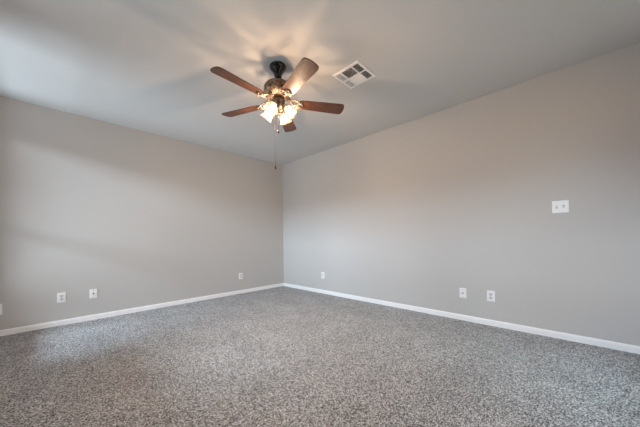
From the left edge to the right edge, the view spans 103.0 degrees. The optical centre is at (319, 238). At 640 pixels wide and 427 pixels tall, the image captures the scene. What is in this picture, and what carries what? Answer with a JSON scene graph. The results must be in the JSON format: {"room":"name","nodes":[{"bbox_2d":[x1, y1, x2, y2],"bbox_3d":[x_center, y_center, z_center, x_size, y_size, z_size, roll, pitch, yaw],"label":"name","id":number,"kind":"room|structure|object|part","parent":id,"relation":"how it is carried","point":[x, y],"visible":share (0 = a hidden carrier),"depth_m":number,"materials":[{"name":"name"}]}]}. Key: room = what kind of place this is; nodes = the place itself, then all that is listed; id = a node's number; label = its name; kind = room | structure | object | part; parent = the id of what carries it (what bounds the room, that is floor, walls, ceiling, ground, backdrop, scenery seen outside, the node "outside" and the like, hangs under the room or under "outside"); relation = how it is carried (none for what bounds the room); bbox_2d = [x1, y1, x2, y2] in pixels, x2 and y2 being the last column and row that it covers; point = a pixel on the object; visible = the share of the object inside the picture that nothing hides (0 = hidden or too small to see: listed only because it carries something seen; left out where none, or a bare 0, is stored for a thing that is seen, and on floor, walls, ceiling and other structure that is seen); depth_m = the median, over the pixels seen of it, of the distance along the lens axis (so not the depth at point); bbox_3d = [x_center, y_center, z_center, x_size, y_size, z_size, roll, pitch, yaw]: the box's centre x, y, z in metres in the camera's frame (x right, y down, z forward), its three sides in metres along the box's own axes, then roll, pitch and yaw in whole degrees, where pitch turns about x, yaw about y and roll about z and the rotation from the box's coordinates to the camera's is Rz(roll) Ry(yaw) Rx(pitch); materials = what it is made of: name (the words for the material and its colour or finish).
{"room":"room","nodes":[
{"label":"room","id":0,"kind":"room"},
{"bbox_2d":[0,96,283,329],"bbox_3d":[-2.123,-0.252,3.845,0.140,2.440,3.800,-1,0,44],"label":"wall","id":1,"kind":"structure","parent":0,"point":[138,218],"depth_m":3.26,"materials":[{"name":"grey paint"}]},
{"bbox_2d":[57,292,65,302],"bbox_3d":[-2.934,0.665,2.892,0.008,0.111,0.070,-1,0,44],"label":"electrical outlet","id":2,"kind":"object","parent":1,"relation":"attached to","point":[61,297],"visible":1,"depth_m":2.89,"materials":[{"name":"white plastic"}]},
{"bbox_2d":[90,289,96,298],"bbox_3d":[-2.741,0.662,3.083,0.018,0.111,0.070,-1,0,44],"label":"cable jack","id":3,"kind":"object","parent":1,"relation":"attached to","point":[93,292],"visible":1,"depth_m":3.08,"materials":[{"name":"white plastic"}]},
{"bbox_2d":[0,283,283,335],"bbox_3d":[-2.056,0.937,3.788,0.012,0.060,3.788,-1,0,44],"label":"baseboard","id":4,"kind":"structure","parent":1,"relation":"attached to","point":[10,331],"depth_m":3.26,"materials":[{"name":"white paint"}]},
{"bbox_2d":[0,286,639,426],"bbox_3d":[-0.281,1.002,2.071,5.230,0.120,4.080,-1,0,44],"label":"floor","id":5,"kind":"structure","parent":0,"point":[283,356],"depth_m":1.79,"materials":[{"name":"carpet"}]},
{"bbox_2d":[0,0,639,164],"bbox_3d":[-0.316,-1.558,2.071,5.230,0.120,4.080,-1,0,44],"label":"ceiling","id":6,"kind":"structure","parent":0,"point":[142,65],"depth_m":2.06,"materials":[{"name":"grey paint"}]},
{"bbox_2d":[210,57,343,168],"bbox_3d":[-0.376,-1.048,2.177,1.138,0.898,1.112,-1,0,44],"label":"ceiling fan","id":7,"kind":"object","parent":6,"relation":"hanging from","point":[278,90],"visible":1,"depth_m":2.14,"materials":[{"name":"brown wood"}]},
{"bbox_3d":[-0.607,-1.182,1.917,0.132,0.006,0.420,15,10,39],"label":"blade","id":8,"kind":"part","parent":7,"relation":"part of","materials":[{"name":"brown wood"}]},
{"bbox_3d":[-0.714,-1.180,2.353,0.420,0.006,0.132,-1,12,22],"label":"blade","id":9,"kind":"part","parent":7,"relation":"part of","materials":[{"name":"brown wood"}]},
{"bbox_3d":[-0.471,-1.080,2.245,0.116,0.119,0.112,-1,0,44],"label":"lamp shade","id":10,"kind":"part","parent":7,"relation":"part of","materials":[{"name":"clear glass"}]},
{"bbox_3d":[-0.395,-1.081,2.096,0.112,0.119,0.116,-1,0,44],"label":"lamp shade","id":11,"kind":"part","parent":7,"relation":"part of","materials":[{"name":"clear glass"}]},
{"bbox_3d":[-0.323,-1.082,2.321,0.112,0.119,0.116,-1,0,44],"label":"lamp shade","id":12,"kind":"part","parent":7,"relation":"part of","materials":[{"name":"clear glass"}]},
{"bbox_3d":[-0.333,-1.185,2.590,0.132,0.006,0.420,-13,-1,4],"label":"blade","id":13,"kind":"part","parent":7,"relation":"part of","materials":[{"name":"brown wood"}]},
{"bbox_3d":[-0.247,-1.083,2.172,0.116,0.119,0.112,-1,0,44],"label":"lamp shade","id":14,"kind":"part","parent":7,"relation":"part of","materials":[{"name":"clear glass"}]},
{"bbox_3d":[-0.159,-1.188,1.884,0.132,0.006,0.420,13,-7,-31],"label":"blade","id":15,"kind":"part","parent":7,"relation":"part of","materials":[{"name":"brown wood"}]},
{"bbox_3d":[0.011,-1.190,2.300,0.420,0.006,0.132,-1,-12,-14],"label":"blade","id":16,"kind":"part","parent":7,"relation":"part of","materials":[{"name":"brown wood"}]},
{"bbox_2d":[332,60,376,88],"bbox_3d":[0.316,-1.502,2.345,0.290,0.009,0.290,-1,0,44],"label":"ceiling vent","id":17,"kind":"object","parent":6,"relation":"in","point":[356,73],"visible":1,"depth_m":2.33,"materials":[{"name":"white metal"}]},
{"bbox_2d":[282,42,639,345],"bbox_3d":[1.075,-0.297,3.484,5.230,2.440,0.140,-1,0,44],"label":"wall","id":18,"kind":"structure","parent":0,"point":[417,212],"depth_m":2.63,"materials":[{"name":"grey paint"}]},
{"bbox_2d":[284,283,639,353],"bbox_3d":[1.038,0.894,3.429,4.950,0.060,0.012,-1,0,44],"label":"baseboard","id":19,"kind":"structure","parent":18,"relation":"attached to","point":[554,334],"depth_m":2.63,"materials":[{"name":"white paint"}]},
{"bbox_2d":[459,288,465,297],"bbox_3d":[1.607,0.610,2.868,0.070,0.111,0.018,-1,0,44],"label":"cable jack","id":20,"kind":"object","parent":18,"relation":"attached to","point":[462,291],"visible":1,"depth_m":2.87,"materials":[{"name":"white plastic"}]},
{"bbox_2d":[487,290,494,301],"bbox_3d":[1.801,0.603,2.686,0.070,0.111,0.008,-1,0,44],"label":"electrical outlet","id":21,"kind":"object","parent":18,"relation":"attached to","point":[490,294],"visible":1,"depth_m":2.68,"materials":[{"name":"white plastic"}]},
{"bbox_2d":[552,200,568,213],"bbox_3d":[2.173,-0.291,2.305,0.113,0.113,0.020,-1,0,44],"label":"light switch","id":22,"kind":"object","parent":18,"relation":"attached to","point":[562,206],"visible":1,"depth_m":2.31,"materials":[{"name":"white plastic"}]}
]}

